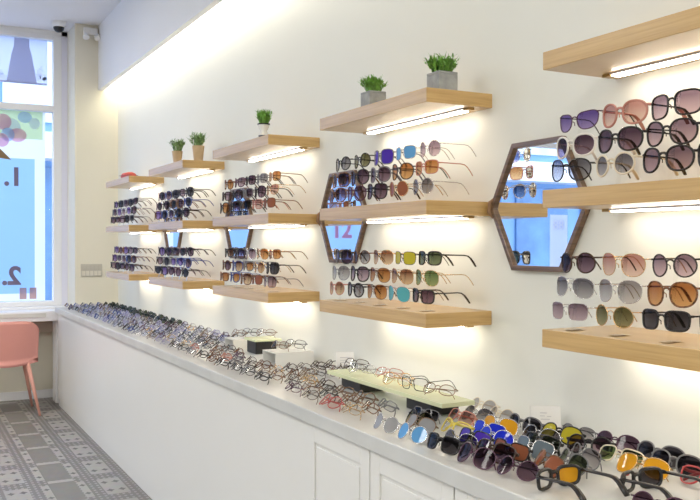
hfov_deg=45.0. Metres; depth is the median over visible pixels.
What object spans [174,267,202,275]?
sunglasses
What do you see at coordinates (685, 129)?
sunglasses
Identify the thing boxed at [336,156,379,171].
sunglasses
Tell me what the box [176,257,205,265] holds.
sunglasses
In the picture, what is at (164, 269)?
sunglasses
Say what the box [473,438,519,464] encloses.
sunglasses
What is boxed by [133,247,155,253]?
sunglasses
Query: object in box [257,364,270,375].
eyeglasses
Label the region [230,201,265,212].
sunglasses
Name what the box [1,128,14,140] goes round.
picture
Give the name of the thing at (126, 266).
sunglasses
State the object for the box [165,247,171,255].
sunglasses
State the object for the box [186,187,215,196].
sunglasses
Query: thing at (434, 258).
sunglasses
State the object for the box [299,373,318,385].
eyeglasses
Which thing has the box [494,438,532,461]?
sunglasses
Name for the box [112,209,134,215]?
sunglasses
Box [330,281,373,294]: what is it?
sunglasses
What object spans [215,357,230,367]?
eyeglasses
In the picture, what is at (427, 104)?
display shelf
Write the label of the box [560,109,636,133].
sunglasses
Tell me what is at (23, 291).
print
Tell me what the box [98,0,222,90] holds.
soffit
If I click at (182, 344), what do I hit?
eyeglasses
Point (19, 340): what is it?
shell chair
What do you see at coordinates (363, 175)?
sunglasses
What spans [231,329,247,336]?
eyeglasses
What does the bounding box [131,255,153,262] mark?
sunglasses
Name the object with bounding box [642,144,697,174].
sunglasses
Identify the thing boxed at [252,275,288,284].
sunglasses
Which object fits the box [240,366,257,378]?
eyeglasses
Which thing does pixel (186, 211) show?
sunglasses
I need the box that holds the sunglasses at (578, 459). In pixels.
[560,448,591,478]
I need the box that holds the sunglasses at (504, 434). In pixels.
[481,426,516,443]
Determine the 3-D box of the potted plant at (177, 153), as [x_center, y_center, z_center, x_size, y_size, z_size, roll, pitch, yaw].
[-1.038,-0.597,5.066,0.115,0.146,0.108,0,0,-6]
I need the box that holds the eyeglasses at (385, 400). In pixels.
[377,398,398,416]
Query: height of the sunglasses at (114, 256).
0.057 m
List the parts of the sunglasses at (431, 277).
frame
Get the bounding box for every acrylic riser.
[225,336,254,349]
[263,347,313,366]
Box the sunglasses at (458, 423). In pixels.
[441,417,474,436]
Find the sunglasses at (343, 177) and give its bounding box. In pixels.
[332,172,379,187]
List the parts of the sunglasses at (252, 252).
frame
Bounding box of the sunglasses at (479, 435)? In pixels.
[458,427,494,441]
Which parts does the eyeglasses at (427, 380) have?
frame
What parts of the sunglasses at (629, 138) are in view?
frame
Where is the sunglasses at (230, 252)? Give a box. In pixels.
[225,248,249,256]
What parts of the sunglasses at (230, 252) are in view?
frame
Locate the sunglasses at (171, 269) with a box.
[167,267,195,274]
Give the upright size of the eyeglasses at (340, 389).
0.045 m
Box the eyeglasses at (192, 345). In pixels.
[190,343,199,351]
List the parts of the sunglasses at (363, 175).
frame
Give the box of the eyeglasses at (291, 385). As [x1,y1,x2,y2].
[285,381,303,396]
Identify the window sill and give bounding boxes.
[0,309,57,321]
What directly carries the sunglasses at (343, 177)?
on the rack
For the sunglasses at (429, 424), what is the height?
0.050 m
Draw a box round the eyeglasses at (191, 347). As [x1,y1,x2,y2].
[187,346,196,356]
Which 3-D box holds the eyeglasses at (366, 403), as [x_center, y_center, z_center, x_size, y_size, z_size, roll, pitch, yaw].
[0.063,0.496,2.640,0.039,0.045,0.128,0,0,-19]
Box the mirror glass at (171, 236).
[165,202,178,247]
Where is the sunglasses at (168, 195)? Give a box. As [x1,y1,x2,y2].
[165,191,191,199]
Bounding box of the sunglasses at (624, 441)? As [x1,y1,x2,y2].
[597,430,639,453]
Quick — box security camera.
[51,20,65,32]
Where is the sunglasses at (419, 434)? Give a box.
[398,422,429,443]
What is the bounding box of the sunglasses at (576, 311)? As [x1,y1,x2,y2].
[552,302,596,320]
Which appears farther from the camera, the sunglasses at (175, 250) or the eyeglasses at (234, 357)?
the sunglasses at (175, 250)
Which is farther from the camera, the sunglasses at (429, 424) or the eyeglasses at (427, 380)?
the eyeglasses at (427, 380)
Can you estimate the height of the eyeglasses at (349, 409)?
0.044 m
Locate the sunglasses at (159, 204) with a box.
[156,202,162,210]
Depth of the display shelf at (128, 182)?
6.17 m
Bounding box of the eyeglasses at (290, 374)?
[284,374,301,387]
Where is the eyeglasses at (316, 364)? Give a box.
[310,360,328,372]
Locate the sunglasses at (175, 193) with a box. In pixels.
[171,190,199,198]
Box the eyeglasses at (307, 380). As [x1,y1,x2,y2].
[302,380,323,395]
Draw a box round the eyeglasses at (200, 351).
[195,349,209,360]
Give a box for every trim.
[0,25,66,36]
[0,305,68,310]
[0,313,45,318]
[32,321,52,331]
[53,321,58,402]
[62,32,67,304]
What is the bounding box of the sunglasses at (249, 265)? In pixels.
[243,260,279,270]
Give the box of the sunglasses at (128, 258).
[126,255,149,262]
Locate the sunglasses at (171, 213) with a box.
[167,209,195,218]
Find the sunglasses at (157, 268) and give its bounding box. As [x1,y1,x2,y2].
[154,266,170,273]
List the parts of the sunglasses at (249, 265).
frame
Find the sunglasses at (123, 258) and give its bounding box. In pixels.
[121,255,143,262]
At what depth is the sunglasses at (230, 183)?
4.35 m
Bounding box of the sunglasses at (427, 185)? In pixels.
[413,178,468,196]
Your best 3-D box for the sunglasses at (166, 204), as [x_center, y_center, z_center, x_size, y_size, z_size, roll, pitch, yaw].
[-1.114,-0.285,5.399,0.156,0.054,0.148,0,1,-28]
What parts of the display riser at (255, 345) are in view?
glass plate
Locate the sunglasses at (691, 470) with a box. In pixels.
[680,465,699,483]
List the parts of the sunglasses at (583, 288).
frame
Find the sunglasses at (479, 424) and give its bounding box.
[473,419,508,437]
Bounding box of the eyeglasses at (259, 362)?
[256,359,272,368]
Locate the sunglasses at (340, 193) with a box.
[330,188,377,203]
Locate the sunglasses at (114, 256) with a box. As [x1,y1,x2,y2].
[112,254,116,261]
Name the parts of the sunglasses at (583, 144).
frame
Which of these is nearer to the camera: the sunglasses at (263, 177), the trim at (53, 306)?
the sunglasses at (263, 177)
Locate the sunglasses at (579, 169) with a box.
[551,158,630,181]
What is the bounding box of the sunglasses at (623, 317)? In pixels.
[595,304,662,328]
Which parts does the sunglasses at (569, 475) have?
frame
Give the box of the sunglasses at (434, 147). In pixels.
[420,140,475,158]
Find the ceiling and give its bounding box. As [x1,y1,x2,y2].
[0,0,120,32]
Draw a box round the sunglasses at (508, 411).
[491,406,512,421]
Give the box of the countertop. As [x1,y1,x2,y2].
[55,305,699,499]
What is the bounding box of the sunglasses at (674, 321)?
[642,308,698,331]
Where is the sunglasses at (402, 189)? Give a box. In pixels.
[389,181,442,196]
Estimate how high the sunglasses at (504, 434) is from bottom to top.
0.048 m
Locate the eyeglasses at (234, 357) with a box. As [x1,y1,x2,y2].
[230,356,244,365]
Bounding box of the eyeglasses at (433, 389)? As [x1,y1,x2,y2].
[423,383,457,399]
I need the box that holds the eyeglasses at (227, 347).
[223,344,236,353]
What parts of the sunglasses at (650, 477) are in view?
frame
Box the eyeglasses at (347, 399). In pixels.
[338,392,361,408]
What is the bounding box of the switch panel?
[81,264,101,276]
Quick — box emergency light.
[83,27,99,40]
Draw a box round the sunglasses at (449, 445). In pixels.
[427,432,463,454]
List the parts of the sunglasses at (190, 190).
frame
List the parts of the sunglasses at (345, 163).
frame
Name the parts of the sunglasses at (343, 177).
frame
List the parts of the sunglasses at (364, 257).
frame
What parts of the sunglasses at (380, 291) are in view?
frame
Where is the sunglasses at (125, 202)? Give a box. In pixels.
[123,200,145,206]
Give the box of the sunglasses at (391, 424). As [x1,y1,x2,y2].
[373,413,401,433]
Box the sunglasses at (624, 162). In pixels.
[595,151,678,179]
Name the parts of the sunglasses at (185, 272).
frame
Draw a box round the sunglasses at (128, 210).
[126,207,148,213]
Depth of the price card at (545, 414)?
2.42 m
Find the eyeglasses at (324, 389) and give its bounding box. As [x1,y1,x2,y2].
[319,386,338,400]
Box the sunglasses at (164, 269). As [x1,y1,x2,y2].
[161,266,183,274]
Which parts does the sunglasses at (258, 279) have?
frame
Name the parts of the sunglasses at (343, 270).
frame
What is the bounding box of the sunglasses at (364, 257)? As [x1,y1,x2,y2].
[354,250,401,263]
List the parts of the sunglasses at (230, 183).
frame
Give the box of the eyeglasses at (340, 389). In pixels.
[333,385,355,398]
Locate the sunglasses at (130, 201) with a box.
[128,199,150,205]
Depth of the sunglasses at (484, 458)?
2.02 m
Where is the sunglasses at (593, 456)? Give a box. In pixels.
[569,442,604,471]
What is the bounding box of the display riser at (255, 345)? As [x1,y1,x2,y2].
[244,336,281,353]
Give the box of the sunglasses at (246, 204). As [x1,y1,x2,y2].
[240,199,276,210]
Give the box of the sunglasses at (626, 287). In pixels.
[599,279,646,303]
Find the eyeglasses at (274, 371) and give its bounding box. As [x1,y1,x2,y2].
[268,369,285,382]
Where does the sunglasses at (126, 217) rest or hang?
on the rack
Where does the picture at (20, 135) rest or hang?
attached to the poster at (22, 133)
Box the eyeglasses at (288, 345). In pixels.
[271,340,290,351]
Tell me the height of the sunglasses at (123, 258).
0.057 m
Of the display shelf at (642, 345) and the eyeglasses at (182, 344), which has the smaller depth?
the display shelf at (642, 345)
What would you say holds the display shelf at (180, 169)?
attached to the wall at (303, 62)
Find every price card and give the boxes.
[336,352,353,368]
[530,406,560,429]
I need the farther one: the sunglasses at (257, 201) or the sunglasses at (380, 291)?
the sunglasses at (257, 201)
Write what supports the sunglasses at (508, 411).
on the countertop
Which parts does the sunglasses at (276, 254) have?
frame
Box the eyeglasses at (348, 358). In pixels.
[343,358,368,371]
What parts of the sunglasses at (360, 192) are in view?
frame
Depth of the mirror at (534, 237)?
2.55 m
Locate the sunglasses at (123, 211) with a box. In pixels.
[121,208,143,214]
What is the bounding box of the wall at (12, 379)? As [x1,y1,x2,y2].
[0,332,52,392]
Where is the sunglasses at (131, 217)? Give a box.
[129,215,152,221]
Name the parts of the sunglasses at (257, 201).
frame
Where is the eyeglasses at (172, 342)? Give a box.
[169,340,179,349]
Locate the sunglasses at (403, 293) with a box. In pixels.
[389,285,443,301]
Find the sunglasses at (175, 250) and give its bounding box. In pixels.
[171,247,199,255]
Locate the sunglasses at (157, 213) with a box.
[154,211,181,219]
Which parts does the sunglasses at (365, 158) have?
frame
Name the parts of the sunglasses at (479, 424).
frame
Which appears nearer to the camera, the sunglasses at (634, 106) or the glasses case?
the sunglasses at (634, 106)
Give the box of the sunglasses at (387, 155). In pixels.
[374,148,424,165]
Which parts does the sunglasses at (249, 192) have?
frame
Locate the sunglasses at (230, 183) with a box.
[225,179,257,189]
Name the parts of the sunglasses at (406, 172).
frame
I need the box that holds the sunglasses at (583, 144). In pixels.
[556,133,636,160]
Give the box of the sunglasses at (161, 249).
[158,247,171,255]
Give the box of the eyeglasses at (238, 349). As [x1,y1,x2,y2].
[233,347,244,356]
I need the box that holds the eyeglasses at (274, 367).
[270,364,283,375]
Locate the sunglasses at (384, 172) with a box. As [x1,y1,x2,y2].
[371,166,422,182]
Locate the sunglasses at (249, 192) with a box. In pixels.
[243,188,278,198]
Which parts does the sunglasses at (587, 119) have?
frame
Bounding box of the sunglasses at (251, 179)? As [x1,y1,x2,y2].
[246,175,281,185]
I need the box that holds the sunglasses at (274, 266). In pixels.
[266,262,305,274]
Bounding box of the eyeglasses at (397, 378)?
[383,371,415,386]
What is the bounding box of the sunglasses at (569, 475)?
[535,464,629,499]
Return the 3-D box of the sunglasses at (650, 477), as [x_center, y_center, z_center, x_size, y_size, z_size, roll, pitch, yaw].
[0.663,0.501,1.781,0.142,0.048,0.159,0,0,-30]
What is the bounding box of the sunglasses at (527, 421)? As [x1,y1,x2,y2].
[509,413,544,432]
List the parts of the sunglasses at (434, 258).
frame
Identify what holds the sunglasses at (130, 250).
on the rack
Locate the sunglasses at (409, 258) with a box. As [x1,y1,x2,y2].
[395,251,448,264]
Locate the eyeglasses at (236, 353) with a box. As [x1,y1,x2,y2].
[232,351,245,360]
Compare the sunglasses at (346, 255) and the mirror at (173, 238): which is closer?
the sunglasses at (346, 255)
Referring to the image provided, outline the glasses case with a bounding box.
[121,172,137,177]
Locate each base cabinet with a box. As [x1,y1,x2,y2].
[58,314,307,499]
[307,423,369,499]
[370,451,454,499]
[455,488,481,499]
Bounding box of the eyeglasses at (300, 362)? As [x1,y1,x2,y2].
[295,362,312,374]
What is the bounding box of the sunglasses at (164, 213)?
[161,210,187,218]
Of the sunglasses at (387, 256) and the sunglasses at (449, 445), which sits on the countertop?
the sunglasses at (449, 445)
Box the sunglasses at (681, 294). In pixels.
[647,281,699,307]
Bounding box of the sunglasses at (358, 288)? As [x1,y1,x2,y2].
[348,282,396,297]
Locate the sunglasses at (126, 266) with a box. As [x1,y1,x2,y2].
[124,263,146,270]
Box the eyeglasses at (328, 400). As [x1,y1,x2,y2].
[319,394,344,411]
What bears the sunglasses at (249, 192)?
on the rack
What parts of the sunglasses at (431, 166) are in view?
frame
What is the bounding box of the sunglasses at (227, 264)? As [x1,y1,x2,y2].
[222,260,254,269]
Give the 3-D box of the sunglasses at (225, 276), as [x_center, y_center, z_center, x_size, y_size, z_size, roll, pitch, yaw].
[-0.594,0.136,4.396,0.154,0.048,0.140,0,2,-27]
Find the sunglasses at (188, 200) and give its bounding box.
[184,197,213,206]
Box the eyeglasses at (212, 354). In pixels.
[206,353,217,364]
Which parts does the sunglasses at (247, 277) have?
frame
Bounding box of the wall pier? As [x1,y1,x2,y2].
[67,23,117,305]
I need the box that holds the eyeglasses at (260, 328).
[256,328,277,336]
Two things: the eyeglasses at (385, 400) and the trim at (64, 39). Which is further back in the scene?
the trim at (64, 39)
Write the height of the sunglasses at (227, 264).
0.053 m
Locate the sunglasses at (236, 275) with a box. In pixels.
[230,272,259,282]
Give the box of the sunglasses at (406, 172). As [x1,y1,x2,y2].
[392,163,447,180]
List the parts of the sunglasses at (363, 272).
frame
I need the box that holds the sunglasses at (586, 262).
[560,252,636,273]
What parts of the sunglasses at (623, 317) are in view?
frame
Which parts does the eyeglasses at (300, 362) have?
frame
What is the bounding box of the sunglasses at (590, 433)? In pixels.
[562,423,598,439]
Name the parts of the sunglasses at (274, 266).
frame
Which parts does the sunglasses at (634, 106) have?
frame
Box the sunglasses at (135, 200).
[133,197,155,204]
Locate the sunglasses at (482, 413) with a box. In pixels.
[462,405,495,419]
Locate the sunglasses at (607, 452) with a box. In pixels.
[599,444,645,468]
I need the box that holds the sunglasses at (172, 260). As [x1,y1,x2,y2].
[169,257,197,264]
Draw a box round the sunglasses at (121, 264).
[119,263,141,268]
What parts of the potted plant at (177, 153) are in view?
pot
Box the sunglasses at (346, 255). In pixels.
[336,249,383,263]
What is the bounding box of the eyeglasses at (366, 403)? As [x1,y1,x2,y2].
[362,400,381,417]
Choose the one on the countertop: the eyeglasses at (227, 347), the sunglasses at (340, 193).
the eyeglasses at (227, 347)
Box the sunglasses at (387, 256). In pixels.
[374,250,425,264]
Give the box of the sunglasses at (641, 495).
[631,491,681,499]
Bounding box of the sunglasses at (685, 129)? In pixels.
[646,118,699,146]
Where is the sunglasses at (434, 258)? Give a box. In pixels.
[419,251,476,266]
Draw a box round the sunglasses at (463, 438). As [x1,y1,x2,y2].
[445,429,477,450]
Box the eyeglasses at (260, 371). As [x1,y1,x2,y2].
[254,370,271,384]
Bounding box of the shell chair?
[0,321,40,415]
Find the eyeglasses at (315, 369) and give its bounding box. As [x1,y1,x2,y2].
[311,367,328,377]
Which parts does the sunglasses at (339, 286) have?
frame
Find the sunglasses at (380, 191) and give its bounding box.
[367,183,420,199]
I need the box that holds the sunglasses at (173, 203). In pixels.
[169,200,197,208]
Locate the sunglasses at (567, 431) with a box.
[541,422,585,444]
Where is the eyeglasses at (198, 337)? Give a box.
[194,335,205,344]
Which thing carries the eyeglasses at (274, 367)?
on the countertop
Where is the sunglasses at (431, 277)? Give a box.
[416,269,473,286]
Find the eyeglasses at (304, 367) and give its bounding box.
[299,367,317,378]
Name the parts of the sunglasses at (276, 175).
frame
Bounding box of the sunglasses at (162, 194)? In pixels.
[158,192,178,200]
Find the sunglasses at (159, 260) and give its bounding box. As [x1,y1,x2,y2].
[156,256,176,263]
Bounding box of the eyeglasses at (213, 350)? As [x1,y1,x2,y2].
[208,349,220,357]
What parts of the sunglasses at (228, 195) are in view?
frame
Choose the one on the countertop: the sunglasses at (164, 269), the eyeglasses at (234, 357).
the eyeglasses at (234, 357)
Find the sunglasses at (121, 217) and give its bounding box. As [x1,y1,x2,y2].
[119,215,141,222]
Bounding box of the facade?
[0,42,51,301]
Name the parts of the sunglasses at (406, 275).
frame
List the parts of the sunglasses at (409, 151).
frame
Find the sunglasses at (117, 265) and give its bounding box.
[115,262,136,269]
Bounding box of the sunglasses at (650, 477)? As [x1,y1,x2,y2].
[620,466,699,498]
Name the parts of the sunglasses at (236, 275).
frame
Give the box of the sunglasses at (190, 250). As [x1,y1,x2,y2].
[186,247,215,255]
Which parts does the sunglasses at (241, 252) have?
frame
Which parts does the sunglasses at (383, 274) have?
frame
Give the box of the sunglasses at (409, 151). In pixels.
[396,145,449,160]
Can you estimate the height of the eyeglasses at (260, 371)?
0.045 m
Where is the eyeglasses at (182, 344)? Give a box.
[177,343,188,353]
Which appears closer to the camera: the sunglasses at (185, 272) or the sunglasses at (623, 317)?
the sunglasses at (623, 317)
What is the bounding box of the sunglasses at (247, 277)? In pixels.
[240,273,277,284]
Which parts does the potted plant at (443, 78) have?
pot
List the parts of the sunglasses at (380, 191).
frame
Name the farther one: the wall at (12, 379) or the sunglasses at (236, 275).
the wall at (12, 379)
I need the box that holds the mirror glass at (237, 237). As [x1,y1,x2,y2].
[227,192,248,255]
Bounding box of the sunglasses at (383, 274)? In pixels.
[370,267,422,282]
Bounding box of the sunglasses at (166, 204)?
[163,201,189,208]
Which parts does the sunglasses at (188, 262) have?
frame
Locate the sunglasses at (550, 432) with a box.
[522,425,563,439]
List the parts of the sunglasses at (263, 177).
frame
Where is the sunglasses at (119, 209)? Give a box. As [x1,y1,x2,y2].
[117,208,137,215]
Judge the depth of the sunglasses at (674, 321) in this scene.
1.83 m
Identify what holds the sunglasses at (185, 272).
on the rack
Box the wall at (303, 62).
[118,0,699,458]
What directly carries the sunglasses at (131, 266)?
on the rack
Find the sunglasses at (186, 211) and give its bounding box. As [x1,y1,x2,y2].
[181,207,211,216]
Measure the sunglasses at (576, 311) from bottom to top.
0.047 m
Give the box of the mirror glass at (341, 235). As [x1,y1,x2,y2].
[323,174,361,258]
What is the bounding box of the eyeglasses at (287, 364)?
[281,362,298,375]
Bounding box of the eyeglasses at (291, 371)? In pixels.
[285,368,300,382]
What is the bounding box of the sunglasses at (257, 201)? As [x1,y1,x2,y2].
[252,199,289,209]
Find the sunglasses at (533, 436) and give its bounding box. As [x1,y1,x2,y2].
[526,431,563,455]
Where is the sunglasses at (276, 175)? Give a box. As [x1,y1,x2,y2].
[269,171,307,183]
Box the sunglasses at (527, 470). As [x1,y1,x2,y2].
[497,456,539,480]
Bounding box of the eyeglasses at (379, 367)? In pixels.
[375,367,403,379]
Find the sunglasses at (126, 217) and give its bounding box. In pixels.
[124,215,142,222]
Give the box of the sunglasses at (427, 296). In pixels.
[412,288,469,303]
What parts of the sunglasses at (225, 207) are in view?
frame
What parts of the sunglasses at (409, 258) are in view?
frame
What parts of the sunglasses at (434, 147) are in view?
frame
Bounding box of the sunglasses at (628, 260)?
[602,253,650,276]
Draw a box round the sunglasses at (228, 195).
[222,192,254,200]
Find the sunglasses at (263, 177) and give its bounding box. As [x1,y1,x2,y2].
[257,173,294,184]
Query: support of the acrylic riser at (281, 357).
on the countertop
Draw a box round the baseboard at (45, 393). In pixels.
[0,389,52,400]
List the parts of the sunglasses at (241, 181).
frame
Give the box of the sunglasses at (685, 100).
[651,88,699,120]
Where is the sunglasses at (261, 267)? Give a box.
[255,262,290,272]
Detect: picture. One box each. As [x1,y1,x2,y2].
[0,114,10,129]
[0,133,8,146]
[0,149,10,159]
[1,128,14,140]
[7,37,36,82]
[12,128,26,141]
[18,112,31,122]
[29,118,39,128]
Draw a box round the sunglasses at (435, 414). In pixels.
[414,406,442,423]
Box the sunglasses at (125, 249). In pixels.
[123,246,145,253]
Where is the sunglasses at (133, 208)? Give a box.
[131,206,154,213]
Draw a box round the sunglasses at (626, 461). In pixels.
[616,452,672,481]
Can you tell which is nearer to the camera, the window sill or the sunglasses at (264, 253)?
the sunglasses at (264, 253)
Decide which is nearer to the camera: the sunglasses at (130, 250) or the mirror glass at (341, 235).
the mirror glass at (341, 235)
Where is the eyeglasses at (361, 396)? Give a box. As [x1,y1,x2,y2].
[352,390,378,407]
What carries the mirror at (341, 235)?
attached to the wall at (303, 62)
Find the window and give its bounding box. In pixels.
[0,30,61,306]
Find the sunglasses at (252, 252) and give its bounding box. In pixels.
[246,248,282,259]
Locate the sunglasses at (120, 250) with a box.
[118,247,140,253]
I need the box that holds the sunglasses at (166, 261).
[162,257,183,265]
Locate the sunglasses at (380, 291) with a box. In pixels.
[367,284,419,299]
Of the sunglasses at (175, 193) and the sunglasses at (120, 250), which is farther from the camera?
the sunglasses at (120, 250)
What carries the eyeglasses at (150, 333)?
on the countertop
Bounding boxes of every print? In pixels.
[20,288,26,298]
[30,288,35,298]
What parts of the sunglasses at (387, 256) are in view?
frame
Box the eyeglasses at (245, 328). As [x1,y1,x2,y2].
[242,328,260,335]
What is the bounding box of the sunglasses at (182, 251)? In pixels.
[178,247,207,255]
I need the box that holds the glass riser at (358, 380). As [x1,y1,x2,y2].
[327,368,474,414]
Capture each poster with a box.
[0,36,46,85]
[0,109,44,300]
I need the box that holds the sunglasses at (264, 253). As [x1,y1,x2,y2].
[257,248,294,259]
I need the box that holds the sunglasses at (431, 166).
[416,159,472,177]
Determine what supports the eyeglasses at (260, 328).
on the display riser at (255, 345)
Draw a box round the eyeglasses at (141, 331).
[133,327,142,335]
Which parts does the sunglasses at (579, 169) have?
frame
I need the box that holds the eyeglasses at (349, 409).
[341,401,364,419]
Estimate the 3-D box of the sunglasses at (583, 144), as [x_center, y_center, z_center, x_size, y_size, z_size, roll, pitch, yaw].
[0.619,-0.259,2.150,0.157,0.058,0.152,1,-1,-28]
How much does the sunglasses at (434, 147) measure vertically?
0.051 m
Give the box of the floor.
[0,397,151,499]
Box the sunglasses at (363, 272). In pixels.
[351,266,400,281]
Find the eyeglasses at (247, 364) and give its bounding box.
[243,360,256,371]
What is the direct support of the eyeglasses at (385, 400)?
on the countertop
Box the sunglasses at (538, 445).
[517,435,557,461]
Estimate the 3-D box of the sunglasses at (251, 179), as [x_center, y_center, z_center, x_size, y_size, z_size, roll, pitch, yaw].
[-0.428,-0.337,4.139,0.155,0.048,0.140,0,0,-27]
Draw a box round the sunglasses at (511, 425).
[484,414,520,436]
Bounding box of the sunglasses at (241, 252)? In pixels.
[235,248,259,258]
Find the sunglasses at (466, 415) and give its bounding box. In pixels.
[448,408,477,426]
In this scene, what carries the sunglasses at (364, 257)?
on the rack
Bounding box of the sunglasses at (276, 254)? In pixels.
[269,249,307,259]
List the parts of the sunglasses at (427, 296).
frame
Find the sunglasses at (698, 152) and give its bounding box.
[697,144,699,165]
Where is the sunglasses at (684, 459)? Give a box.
[651,449,699,472]
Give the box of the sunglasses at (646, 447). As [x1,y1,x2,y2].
[637,440,684,468]
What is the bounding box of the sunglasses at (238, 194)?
[232,189,267,200]
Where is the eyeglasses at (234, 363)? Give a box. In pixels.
[230,361,242,374]
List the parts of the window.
pane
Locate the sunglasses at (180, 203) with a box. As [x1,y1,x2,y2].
[176,199,204,207]
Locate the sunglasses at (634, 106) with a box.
[602,99,686,129]
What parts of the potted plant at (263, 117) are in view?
pot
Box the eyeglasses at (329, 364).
[323,359,342,369]
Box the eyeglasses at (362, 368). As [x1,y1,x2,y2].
[349,363,376,376]
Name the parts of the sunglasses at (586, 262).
frame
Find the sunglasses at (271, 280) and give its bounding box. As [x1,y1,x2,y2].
[264,275,303,287]
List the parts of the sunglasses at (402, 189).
frame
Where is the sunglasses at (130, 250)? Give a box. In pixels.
[128,247,150,253]
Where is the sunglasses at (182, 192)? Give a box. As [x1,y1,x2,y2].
[178,189,206,197]
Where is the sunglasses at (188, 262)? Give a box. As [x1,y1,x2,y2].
[184,258,213,267]
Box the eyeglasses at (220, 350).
[210,344,223,354]
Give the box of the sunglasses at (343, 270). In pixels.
[333,266,376,279]
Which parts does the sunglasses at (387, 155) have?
frame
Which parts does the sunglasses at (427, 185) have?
frame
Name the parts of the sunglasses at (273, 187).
frame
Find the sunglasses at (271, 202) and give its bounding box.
[264,197,302,209]
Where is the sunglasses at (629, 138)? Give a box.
[598,126,680,154]
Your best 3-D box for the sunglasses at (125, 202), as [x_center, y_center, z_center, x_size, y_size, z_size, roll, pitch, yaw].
[-1.641,-0.352,6.416,0.156,0.056,0.150,-1,1,-28]
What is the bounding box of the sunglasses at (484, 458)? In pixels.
[457,442,499,469]
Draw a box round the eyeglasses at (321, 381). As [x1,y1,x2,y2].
[315,378,336,392]
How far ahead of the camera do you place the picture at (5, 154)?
7.39 m
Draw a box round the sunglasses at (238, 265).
[232,260,266,271]
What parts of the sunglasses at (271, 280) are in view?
frame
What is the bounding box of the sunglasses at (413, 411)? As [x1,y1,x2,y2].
[405,409,436,425]
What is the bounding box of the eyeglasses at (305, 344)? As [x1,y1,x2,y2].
[284,339,307,348]
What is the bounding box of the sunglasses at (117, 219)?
[115,216,136,222]
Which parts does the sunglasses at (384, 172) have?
frame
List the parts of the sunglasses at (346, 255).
frame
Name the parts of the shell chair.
seat, backrest, leg, leg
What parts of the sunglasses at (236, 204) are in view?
frame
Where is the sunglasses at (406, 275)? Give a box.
[392,268,446,284]
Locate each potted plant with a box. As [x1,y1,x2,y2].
[168,138,185,161]
[188,132,205,160]
[255,109,271,136]
[359,74,386,105]
[422,51,459,89]
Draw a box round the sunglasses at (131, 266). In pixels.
[129,263,152,270]
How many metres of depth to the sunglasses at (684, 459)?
1.96 m
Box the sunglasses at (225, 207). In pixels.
[220,202,254,213]
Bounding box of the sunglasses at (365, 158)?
[354,153,400,168]
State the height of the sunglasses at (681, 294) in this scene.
0.057 m
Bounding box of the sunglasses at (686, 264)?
[651,254,699,277]
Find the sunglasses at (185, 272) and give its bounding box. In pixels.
[181,268,210,276]
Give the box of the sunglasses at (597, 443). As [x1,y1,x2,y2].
[566,433,615,451]
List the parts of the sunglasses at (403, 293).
frame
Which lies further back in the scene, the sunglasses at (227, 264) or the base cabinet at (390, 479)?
the sunglasses at (227, 264)
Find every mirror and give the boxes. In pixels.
[162,199,182,255]
[222,188,252,258]
[316,170,367,263]
[487,136,590,271]
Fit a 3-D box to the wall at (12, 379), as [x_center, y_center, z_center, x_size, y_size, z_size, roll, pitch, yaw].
[-5.379,0.973,6.194,6.335,0.700,0.120,0,0,-28]
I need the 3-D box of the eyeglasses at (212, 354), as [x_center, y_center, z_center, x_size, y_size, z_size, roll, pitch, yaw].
[-0.619,0.487,3.794,0.042,0.045,0.129,0,0,-19]
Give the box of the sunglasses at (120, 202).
[118,200,140,207]
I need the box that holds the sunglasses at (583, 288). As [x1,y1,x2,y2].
[557,276,633,298]
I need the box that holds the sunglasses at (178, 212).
[174,208,202,217]
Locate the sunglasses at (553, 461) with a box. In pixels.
[534,449,564,477]
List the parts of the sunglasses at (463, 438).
frame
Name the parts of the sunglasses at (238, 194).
frame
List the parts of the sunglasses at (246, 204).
frame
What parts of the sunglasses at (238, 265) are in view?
frame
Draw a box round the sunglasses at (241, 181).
[235,177,269,187]
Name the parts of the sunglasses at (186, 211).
frame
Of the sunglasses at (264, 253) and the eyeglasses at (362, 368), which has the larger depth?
the sunglasses at (264, 253)
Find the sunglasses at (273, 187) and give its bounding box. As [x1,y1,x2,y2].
[267,184,305,195]
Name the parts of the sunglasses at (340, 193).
frame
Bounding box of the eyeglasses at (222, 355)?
[220,352,233,360]
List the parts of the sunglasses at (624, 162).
frame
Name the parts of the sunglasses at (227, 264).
frame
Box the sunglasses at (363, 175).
[351,169,400,185]
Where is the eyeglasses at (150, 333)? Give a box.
[146,332,156,340]
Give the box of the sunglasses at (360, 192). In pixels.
[348,185,398,201]
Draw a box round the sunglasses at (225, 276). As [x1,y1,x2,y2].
[220,271,232,280]
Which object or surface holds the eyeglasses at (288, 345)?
on the acrylic riser at (281, 357)
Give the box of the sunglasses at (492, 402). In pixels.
[473,397,500,415]
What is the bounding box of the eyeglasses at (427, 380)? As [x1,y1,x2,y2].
[402,375,455,391]
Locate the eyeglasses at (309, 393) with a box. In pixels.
[301,388,320,404]
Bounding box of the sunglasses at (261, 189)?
[255,185,292,198]
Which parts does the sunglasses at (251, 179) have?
frame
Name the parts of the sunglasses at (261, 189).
frame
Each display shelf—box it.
[106,176,163,189]
[106,225,162,233]
[106,271,163,280]
[149,160,223,178]
[149,220,222,231]
[149,276,223,289]
[213,134,319,161]
[213,213,317,227]
[213,285,319,302]
[320,87,491,134]
[320,200,489,222]
[320,298,491,327]
[542,325,699,371]
[543,6,699,78]
[543,177,699,211]
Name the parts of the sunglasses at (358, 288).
frame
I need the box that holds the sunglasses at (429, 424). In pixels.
[407,414,438,434]

